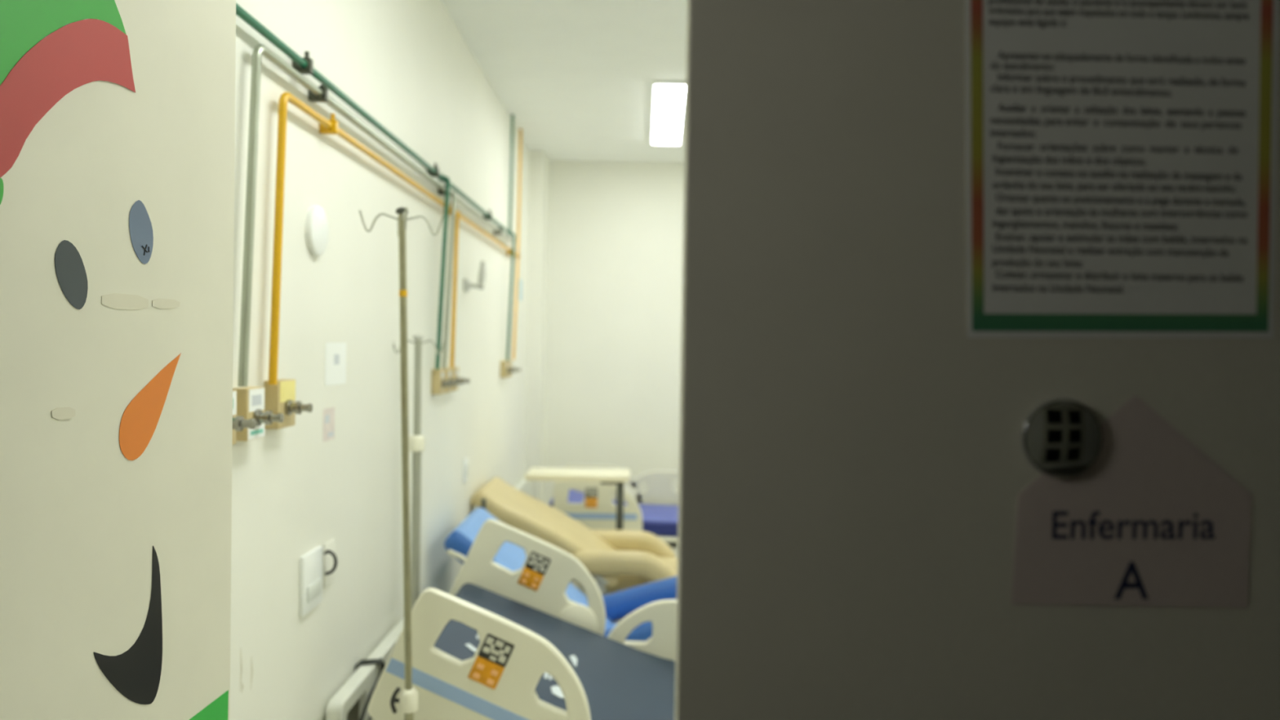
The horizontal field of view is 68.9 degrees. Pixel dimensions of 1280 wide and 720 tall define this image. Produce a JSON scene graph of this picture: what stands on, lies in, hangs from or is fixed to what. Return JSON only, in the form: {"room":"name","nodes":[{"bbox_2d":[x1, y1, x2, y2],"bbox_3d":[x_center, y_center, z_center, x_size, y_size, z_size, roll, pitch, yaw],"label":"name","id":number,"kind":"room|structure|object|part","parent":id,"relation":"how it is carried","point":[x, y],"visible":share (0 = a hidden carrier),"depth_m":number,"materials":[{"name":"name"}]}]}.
{"room":"hospital corridor","nodes":[
{"label":"hospital corridor","id":0,"kind":"room"},
{"bbox_2d":[230,0,529,719],"bbox_3d":[-0.947,0.015,4.244,0.120,3.147,6.960,1,1,0],"label":"wall","id":1,"kind":"structure","parent":0,"point":[406,64],"depth_m":2.96,"materials":[{"name":"beige paint"}]},
{"bbox_2d":[240,653,242,688],"bbox_3d":[-0.904,0.701,2.115,0.004,0.100,0.009,1,1,-15],"label":"scuff mark","id":2,"kind":"object","parent":1,"relation":"attached to","point":[241,653],"visible":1,"depth_m":2.11,"materials":[{"name":"white paint"}]},
{"bbox_2d":[231,390,256,444],"bbox_3d":[-0.848,0.122,1.939,0.096,0.116,0.105,1,1,0],"label":"outlet","id":3,"kind":"object","parent":1,"relation":"attached to","point":[239,423],"visible":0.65,"depth_m":1.94,"materials":[{"name":"white plastic"}]},
{"bbox_3d":[-0.859,0.092,1.938,0.002,0.050,0.089,1,1,0],"label":"label plate","id":4,"kind":"part","parent":3,"relation":"part of","materials":[{"name":"white plastic"}]},
{"bbox_2d":[250,660,253,688],"bbox_3d":[-0.904,0.728,2.174,0.004,0.080,0.009,1,1,-15],"label":"scuff mark","id":5,"kind":"object","parent":1,"relation":"attached to","point":[251,660],"visible":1,"depth_m":2.17,"materials":[{"name":"white paint"}]},
{"bbox_2d":[232,386,284,441],"bbox_3d":[-0.847,0.120,2.090,0.096,0.116,0.097,1,1,0],"label":"outlet","id":6,"kind":"object","parent":1,"relation":"attached to","point":[250,400],"visible":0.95,"depth_m":2.07,"materials":[{"name":"white plastic"}]},
{"bbox_3d":[-0.858,0.089,2.090,0.002,0.050,0.081,1,1,0],"label":"label plate","id":7,"kind":"part","parent":6,"relation":"part of","materials":[{"name":"white plastic"}]},
{"bbox_2d":[264,378,312,429],"bbox_3d":[-0.846,0.106,2.272,0.096,0.116,0.111,1,1,0],"label":"outlet","id":8,"kind":"object","parent":1,"relation":"attached to","point":[280,397],"visible":0.94,"depth_m":2.25,"materials":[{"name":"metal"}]},
{"bbox_3d":[-0.857,0.076,2.272,0.002,0.050,0.095,1,1,0],"label":"label plate","id":9,"kind":"part","parent":8,"relation":"part of","materials":[{"name":"yellow plastic"}]},
{"bbox_2d":[299,545,323,617],"bbox_3d":[-0.894,0.601,2.545,0.016,0.159,0.151,1,1,0],"label":"switch plate","id":10,"kind":"object","parent":1,"relation":"attached to","point":[311,564],"visible":1,"depth_m":2.52,"materials":[{"name":"white plastic"}]},
{"bbox_2d":[305,205,328,255],"bbox_3d":[-0.875,-0.351,2.537,0.021,0.136,0.136,1,1,0],"label":"disc","id":11,"kind":"object","parent":1,"relation":"attached to","point":[316,222],"visible":1,"depth_m":2.51,"materials":[{"name":"white plastic"}]},
{"bbox_2d":[323,407,334,441],"bbox_3d":[-0.893,0.185,2.682,0.002,0.092,0.094,1,1,0],"label":"label","id":12,"kind":"object","parent":1,"relation":"attached to","point":[329,413],"visible":1,"depth_m":2.68,"materials":[{"name":"paper"}]},
{"bbox_2d":[322,538,337,587],"bbox_3d":[-0.881,0.586,2.674,0.040,0.125,0.122,1,1,0],"label":"wall socket","id":13,"kind":"object","parent":1,"relation":"attached to","point":[330,559],"visible":1,"depth_m":2.66,"materials":[{"name":"beige plastic"}]},
{"bbox_2d":[324,342,346,386],"bbox_3d":[-0.890,0.011,2.734,0.002,0.123,0.182,1,1,0],"label":"paper note","id":14,"kind":"object","parent":1,"relation":"attached to","point":[335,353],"visible":1,"depth_m":2.73,"materials":[{"name":"white paper"}]},
{"bbox_2d":[237,44,512,386],"bbox_3d":[-0.852,-0.362,4.078,0.073,0.798,4.129,1,1,0],"label":"gas pipe","id":15,"kind":"object","parent":1,"relation":"attached to","point":[316,94],"visible":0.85,"depth_m":2.07,"materials":[{"name":"grey metal"}]},
{"bbox_2d":[235,2,515,368],"bbox_3d":[-0.846,-0.753,3.805,0.072,1.590,4.529,1,1,0],"label":"gas pipe","id":16,"kind":"object","parent":1,"relation":"attached to","point":[304,65],"visible":0.96,"depth_m":3.83,"materials":[{"name":"green metal"}]},
{"bbox_2d":[267,92,522,384],"bbox_3d":[-0.850,-0.761,4.322,0.046,1.592,4.302,1,1,0],"label":"gas pipe","id":17,"kind":"object","parent":1,"relation":"attached to","point":[326,126],"visible":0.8,"depth_m":2.36,"materials":[{"name":"yellow metal"}]},
{"bbox_2d":[431,368,456,394],"bbox_3d":[-0.840,0.093,4.023,0.096,0.108,0.100,1,1,0],"label":"outlet","id":18,"kind":"object","parent":1,"relation":"attached to","point":[438,383],"visible":0.98,"depth_m":3.97,"materials":[{"name":"metal"}]},
{"bbox_3d":[-0.851,0.064,4.023,0.002,0.046,0.084,1,1,0],"label":"label plate","id":19,"kind":"part","parent":18,"relation":"part of","materials":[{"name":"white plastic"}]},
{"bbox_2d":[440,367,463,392],"bbox_3d":[-0.840,0.090,4.178,0.096,0.108,0.100,1,1,0],"label":"outlet","id":20,"kind":"object","parent":1,"relation":"attached to","point":[448,371],"visible":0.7,"depth_m":4.16,"materials":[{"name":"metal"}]},
{"bbox_3d":[-0.851,0.062,4.178,0.002,0.046,0.084,1,1,0],"label":"label plate","id":21,"kind":"part","parent":20,"relation":"part of","materials":[{"name":"white plastic"}]},
{"bbox_2d":[448,366,469,391],"bbox_3d":[-0.839,0.088,4.333,0.096,0.108,0.100,1,1,0],"label":"outlet","id":22,"kind":"object","parent":1,"relation":"attached to","point":[455,369],"visible":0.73,"depth_m":4.32,"materials":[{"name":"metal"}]},
{"bbox_3d":[-0.850,0.059,4.332,0.002,0.046,0.084,1,1,0],"label":"label plate","id":23,"kind":"part","parent":22,"relation":"part of","materials":[{"name":"white plastic"}]},
{"bbox_2d":[462,457,468,483],"bbox_3d":[-0.887,0.561,4.758,0.014,0.120,0.100,1,1,0],"label":"switch plate","id":24,"kind":"object","parent":1,"relation":"attached to","point":[465,461],"visible":1,"depth_m":4.73,"materials":[{"name":"white plastic"}]},
{"bbox_2d":[462,261,485,292],"bbox_3d":[-0.830,-0.426,4.718,0.096,0.162,0.170,1,1,0],"label":"wall bracket","id":25,"kind":"object","parent":1,"relation":"attached to","point":[467,285],"visible":1,"depth_m":4.69,"materials":[{"name":"grey metal"}]},
{"bbox_3d":[-0.872,-0.376,4.694,0.012,0.060,0.120,1,1,0],"label":"plate","id":26,"kind":"part","parent":25,"relation":"part of","materials":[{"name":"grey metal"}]},
{"bbox_3d":[-0.829,-0.372,4.694,0.081,0.025,0.020,1,1,0],"label":"arm","id":27,"kind":"part","parent":25,"relation":"part of","materials":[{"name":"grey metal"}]},
{"bbox_2d":[500,360,516,377],"bbox_3d":[-0.834,0.059,5.936,0.096,0.108,0.100,1,1,0],"label":"outlet","id":28,"kind":"object","parent":1,"relation":"attached to","point":[504,370],"visible":1,"depth_m":5.89,"materials":[{"name":"metal"}]},
{"bbox_2d":[505,360,520,377],"bbox_3d":[-0.833,0.055,6.136,0.096,0.108,0.100,1,1,0],"label":"outlet","id":29,"kind":"object","parent":1,"relation":"attached to","point":[510,362],"visible":0.56,"depth_m":6.11,"materials":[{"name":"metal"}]},
{"bbox_2d":[518,278,522,301],"bbox_3d":[-0.869,-0.507,6.783,0.002,0.153,0.200,1,1,0],"label":"paper note","id":30,"kind":"object","parent":1,"relation":"attached to","point":[520,282],"visible":1,"depth_m":6.77,"materials":[{"name":"white paper"}]},
{"bbox_2d":[524,151,548,502],"bbox_3d":[-0.820,-0.040,7.413,0.110,3.147,0.380,1,1,0],"label":"wall pillar","id":31,"kind":"structure","parent":0,"point":[539,161],"depth_m":7.23,"materials":[{"name":"beige paint"}]},
{"bbox_2d":[440,0,687,163],"bbox_3d":[3.083,-1.507,2.263,8.300,0.100,11.000,1,1,0],"label":"ceiling","id":32,"kind":"structure","parent":0,"point":[577,77],"depth_m":4.93,"materials":[{"name":"paint"}]},
{"bbox_2d":[650,80,685,144],"bbox_3d":[0.186,-1.556,5.977,0.224,0.030,1.532,1,1,0],"label":"recessed light","id":33,"kind":"object","parent":32,"relation":"in","point":[668,109],"visible":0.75,"depth_m":5.81,"materials":[{"name":"white plastic"}]},
{"bbox_2d":[543,160,684,549],"bbox_3d":[1.775,-0.001,7.655,5.300,3.147,0.120,1,1,0],"label":"wall","id":34,"kind":"structure","parent":0,"point":[615,229],"depth_m":7.59,"materials":[{"name":"beige paint"}]},
{"bbox_2d":[569,549,677,623],"bbox_3d":[3.036,1.704,4.250,8.300,0.100,7.140,1,1,0],"label":"floor","id":35,"kind":"structure","parent":0,"point":[574,582],"depth_m":6.55,"materials":[{"name":"plastic"}]},
{"bbox_2d":[359,207,444,719],"bbox_3d":[-0.595,0.611,2.502,0.432,2.029,0.413,1,1,0],"label":"stand","id":36,"kind":"object","parent":35,"relation":"on","point":[407,700],"visible":1,"depth_m":2.47,"materials":[{"name":"metal"}]},
{"bbox_3d":[-0.647,0.903,2.477,0.030,0.071,0.018,1,1,-19],"label":"clamp knob","id":37,"kind":"part","parent":36,"relation":"part of","materials":[{"name":"black plastic"}]},
{"bbox_2d":[393,334,444,609],"bbox_3d":[-0.809,0.591,3.374,0.194,1.367,0.057,1,1,0],"label":"stand","id":38,"kind":"object","parent":35,"relation":"on","point":[416,442],"visible":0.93,"depth_m":3.36,"materials":[{"name":"metal"}]},
{"bbox_2d":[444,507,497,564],"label":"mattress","id":39,"kind":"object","parent":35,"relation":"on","point":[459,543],"depth_m":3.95,"materials":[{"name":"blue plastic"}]},
{"bbox_2d":[325,519,676,719],"bbox_3d":[0.180,1.195,3.076,2.148,1.127,1.057,1,1,0],"label":"hospital bed","id":40,"kind":"object","parent":35,"relation":"on","point":[504,643],"visible":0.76,"depth_m":2.91,"materials":[{"name":"beige plastic"}]},
{"bbox_3d":[-0.876,1.135,2.791,0.012,0.258,0.221,1,1,0],"label":"infill panel","id":41,"kind":"part","parent":40,"relation":"part of","materials":[{"name":"beige plastic"}]},
{"bbox_3d":[-0.870,1.192,3.090,0.048,0.447,0.880,1,1,0],"label":"headboard","id":42,"kind":"part","parent":40,"relation":"part of","materials":[{"name":"plastic"}]},
{"bbox_2d":[354,657,385,719],"bbox_3d":[-0.866,1.045,2.886,0.079,0.174,0.319,1,1,0],"label":"cable","id":43,"kind":"object","parent":40,"relation":"hanging from","point":[379,661],"visible":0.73,"depth_m":2.96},
{"bbox_3d":[-0.402,0.919,2.568,0.607,0.399,0.035,24,1,0],"label":"rail","id":44,"kind":"part","parent":40,"relation":"part of","materials":[{"name":"beige plastic"}]},
{"bbox_3d":[-0.420,0.854,2.567,0.082,0.067,0.043,24,1,0],"label":"button panel","id":45,"kind":"part","parent":40,"relation":"part of","materials":[{"name":"orange plastic"}]},
{"bbox_3d":[-0.398,0.901,3.578,0.607,0.399,0.035,24,1,0],"label":"rail","id":46,"kind":"part","parent":40,"relation":"part of","materials":[{"name":"beige plastic"}]},
{"bbox_3d":[-0.416,0.836,3.577,0.082,0.067,0.043,24,1,0],"label":"button panel","id":47,"kind":"part","parent":40,"relation":"part of","materials":[{"name":"orange plastic"}]},
{"bbox_3d":[0.252,1.060,3.063,1.882,0.414,0.890,1,1,0],"label":"mattress","id":48,"kind":"part","parent":40,"relation":"part of","materials":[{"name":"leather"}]},
{"bbox_3d":[0.143,1.118,3.580,0.607,0.399,0.035,1,1,0],"label":"rail","id":49,"kind":"part","parent":40,"relation":"part of","materials":[{"name":"beige plastic"}]},
{"bbox_2d":[493,541,526,571],"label":"mattress","id":50,"kind":"object","parent":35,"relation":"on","point":[512,557],"depth_m":4.15,"materials":[{"name":"blue plastic"}]},
{"bbox_3d":[-0.476,1.028,4.231,0.713,0.615,0.620,1,1,0],"label":"backrest","id":51,"kind":"part","parent":50,"relation":"part of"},
{"bbox_2d":[471,476,677,622],"bbox_3d":[-0.073,1.142,5.191,1.653,0.888,0.660,1,1,0],"label":"recliner chair","id":52,"kind":"object","parent":35,"relation":"on","point":[617,560],"visible":0.58,"depth_m":4.94,"materials":[{"name":"beige leather"}]},
{"bbox_3d":[-0.467,1.022,5.191,0.728,0.592,0.642,1,1,0],"label":"frame","id":53,"kind":"part","parent":52,"relation":"part of","materials":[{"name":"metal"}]},
{"bbox_3d":[-0.500,0.947,5.189,0.791,0.510,0.580,1,1,0],"label":"backrest","id":54,"kind":"part","parent":52,"relation":"part of","materials":[{"name":"beige leather"}]},
{"bbox_3d":[0.020,1.343,5.195,0.750,0.070,0.600,1,1,0],"label":"frame","id":55,"kind":"part","parent":52,"relation":"part of","materials":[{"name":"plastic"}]},
{"bbox_3d":[-0.082,1.125,4.921,0.598,0.238,0.120,1,1,0],"label":"armrest","id":56,"kind":"part","parent":52,"relation":"part of","materials":[{"name":"beige leather"}]},
{"bbox_3d":[-0.080,1.115,5.461,0.598,0.238,0.120,1,1,0],"label":"armrest","id":57,"kind":"part","parent":52,"relation":"part of","materials":[{"name":"beige leather"}]},
{"bbox_3d":[0.114,1.201,5.192,0.586,0.146,0.390,1,1,0],"label":"seat","id":58,"kind":"part","parent":52,"relation":"part of","materials":[{"name":"beige leather"}]},
{"bbox_2d":[565,582,588,607],"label":"mattress","id":59,"kind":"object","parent":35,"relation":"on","point":[573,593],"depth_m":4.40,"materials":[{"name":"blue plastic"}]},
{"bbox_2d":[524,466,630,529],"bbox_3d":[-0.384,1.128,5.763,0.628,0.885,0.320,1,1,0],"label":"table","id":60,"kind":"object","parent":35,"relation":"on","point":[617,477],"visible":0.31,"depth_m":5.68,"materials":[{"name":"beige laminate"}]},
{"bbox_3d":[-0.127,1.121,5.761,0.044,0.788,0.080,1,1,0],"label":"post","id":61,"kind":"part","parent":60,"relation":"part of","materials":[{"name":"grey metal"}]},
{"bbox_2d":[514,464,679,547],"bbox_3d":[0.192,1.190,6.732,2.148,0.744,0.867,1,1,0],"label":"hospital bed","id":62,"kind":"object","parent":35,"relation":"on","point":[655,510],"visible":0.36,"depth_m":6.38,"materials":[{"name":"beige plastic"}]},
{"bbox_3d":[-0.856,1.115,6.744,0.048,0.470,0.690,1,1,0],"label":"headboard","id":63,"kind":"part","parent":62,"relation":"part of","materials":[{"name":"plastic"}]},
{"bbox_3d":[-0.328,0.964,6.319,0.082,0.067,0.043,1,1,0],"label":"button panel","id":64,"kind":"part","parent":62,"relation":"part of","materials":[{"name":"orange plastic"}]},
{"bbox_3d":[-0.286,1.017,6.320,0.607,0.399,0.035,1,1,0],"label":"rail","id":65,"kind":"part","parent":62,"relation":"part of","materials":[{"name":"beige plastic"}]},
{"bbox_3d":[-0.283,1.002,7.140,0.607,0.399,0.035,1,1,0],"label":"rail","id":66,"kind":"part","parent":62,"relation":"part of","materials":[{"name":"beige plastic"}]},
{"bbox_3d":[0.283,1.093,6.710,1.841,0.243,0.660,1,1,0],"label":"mattress","id":67,"kind":"part","parent":62,"relation":"part of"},
{"bbox_3d":[0.156,1.045,7.139,0.607,0.399,0.035,1,1,0],"label":"rail","id":68,"kind":"part","parent":62,"relation":"part of","materials":[{"name":"beige plastic"}]},
{"bbox_3d":[0.186,1.263,6.733,2.030,0.060,0.580,1,1,0],"label":"bed frame","id":69,"kind":"part","parent":62,"relation":"part of","materials":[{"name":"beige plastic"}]},
{"bbox_2d":[602,575,676,640],"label":"mattress","id":70,"kind":"object","parent":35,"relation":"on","point":[618,605],"depth_m":4.46,"materials":[{"name":"blue plastic"}]},
{"bbox_3d":[0.120,1.168,3.941,0.776,0.265,0.120,1,1,0],"label":"armrest","id":71,"kind":"part","parent":70,"relation":"part of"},
{"bbox_3d":[0.122,1.158,4.521,0.776,0.265,0.120,1,1,0],"label":"armrest","id":72,"kind":"part","parent":70,"relation":"part of","materials":[{"name":"blue fabric"}]},
{"bbox_3d":[0.040,0.423,0.698,1.830,2.490,0.160,1,1,0],"label":"door","id":73,"kind":"structure","parent":0,"visible":0},
{"bbox_2d":[0,0,235,719],"bbox_3d":[-0.775,0.415,1.101,0.038,2.442,0.872,1,1,12],"label":"door","id":74,"kind":"structure","parent":73,"relation":"attached to","point":[81,521],"depth_m":1.28,"materials":[{"name":"beige laminate"}]},
{"bbox_2d":[51,407,75,419],"bbox_3d":[-0.731,0.068,1.183,0.001,0.016,0.037,1,1,12],"label":"residue","id":75,"kind":"object","parent":74,"relation":"attached to","point":[59,413],"visible":1,"depth_m":1.18,"materials":[{"name":"white paint"}]},
{"bbox_2d":[0,0,135,204],"bbox_3d":[-0.734,-0.435,1.115,0.002,0.535,0.359,1,1,12],"label":"sticker","id":76,"kind":"object","parent":74,"relation":"attached to","point":[78,53],"visible":1,"depth_m":1.15,"materials":[{"name":"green plastic"}]},
{"bbox_3d":[-0.736,-0.477,1.107,0.001,0.451,0.343,1,1,12],"label":"crown","id":77,"kind":"part","parent":76,"relation":"part of","materials":[{"name":"green plastic"}]},
{"bbox_2d":[54,240,88,309],"bbox_3d":[-0.726,-0.108,1.191,0.001,0.087,0.053,1,1,12],"label":"sticker","id":78,"kind":"object","parent":74,"relation":"attached to","point":[70,271],"visible":1,"depth_m":1.19,"materials":[{"name":"grey plastic"}]},
{"bbox_2d":[101,293,148,310],"bbox_3d":[-0.707,-0.080,1.283,0.001,0.021,0.086,1,1,12],"label":"residue","id":79,"kind":"object","parent":74,"relation":"attached to","point":[113,300],"visible":1,"depth_m":1.28,"materials":[{"name":"white paint"}]},
{"bbox_2d":[93,545,162,704],"bbox_3d":[-0.712,0.382,1.303,0.001,0.228,0.130,1,1,12],"label":"sticker","id":80,"kind":"object","parent":74,"relation":"attached to","point":[135,673],"visible":1,"depth_m":1.33,"materials":[{"name":"black paper"}]},
{"bbox_2d":[128,200,153,264],"bbox_3d":[-0.699,-0.179,1.309,0.002,0.088,0.046,1,1,12],"label":"sticker","id":81,"kind":"object","parent":74,"relation":"attached to","point":[140,228],"visible":1,"depth_m":1.31,"materials":[{"name":"blue plastic"}]},
{"bbox_2d":[119,352,181,460],"bbox_3d":[-0.699,0.065,1.335,0.001,0.149,0.122,1,1,12],"label":"sticker","id":82,"kind":"object","parent":74,"relation":"attached to","point":[140,420],"visible":1,"depth_m":1.32,"materials":[{"name":"orange paper"}]},
{"bbox_2d":[151,298,180,308],"bbox_3d":[-0.691,-0.082,1.361,0.001,0.015,0.058,1,1,12],"label":"residue","id":83,"kind":"object","parent":74,"relation":"attached to","point":[158,303],"visible":1,"depth_m":1.36,"materials":[{"name":"white paint"}]},
{"bbox_2d":[189,689,228,719],"bbox_3d":[-0.694,0.629,1.413,0.001,0.179,0.222,1,1,12],"label":"sticker","id":84,"kind":"object","parent":74,"relation":"attached to","point":[218,708],"visible":1,"depth_m":1.49,"materials":[{"name":"green paper"}]},
{"bbox_2d":[674,0,1279,719],"bbox_3d":[0.472,0.443,0.675,0.898,2.442,0.038,1,1,0],"label":"door","id":85,"kind":"structure","parent":73,"relation":"attached to","point":[854,466],"depth_m":0.65,"materials":[{"name":"beige laminate"}]},
{"bbox_2d":[1021,398,1102,478],"bbox_3d":[0.293,0.054,0.646,0.056,0.056,0.006,1,1,0],"label":"round cap","id":86,"kind":"object","parent":85,"relation":"attached to","point":[1061,437],"visible":1,"depth_m":0.65,"materials":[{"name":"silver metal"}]},
{"bbox_2d":[965,0,1279,338],"bbox_3d":[0.332,-0.164,0.646,0.220,0.301,0.001,1,1,0],"label":"poster","id":87,"kind":"object","parent":85,"relation":"attached to","point":[1122,154],"visible":1,"depth_m":0.65,"materials":[{"name":"white paper"}]},
{"bbox_2d":[1011,395,1252,608],"bbox_3d":[0.344,0.098,0.650,0.166,0.148,0.001,1,1,0],"label":"sign","id":88,"kind":"object","parent":85,"relation":"attached to","point":[1154,521],"visible":1,"depth_m":0.65,"materials":[{"name":"grey plastic"}]}
]}

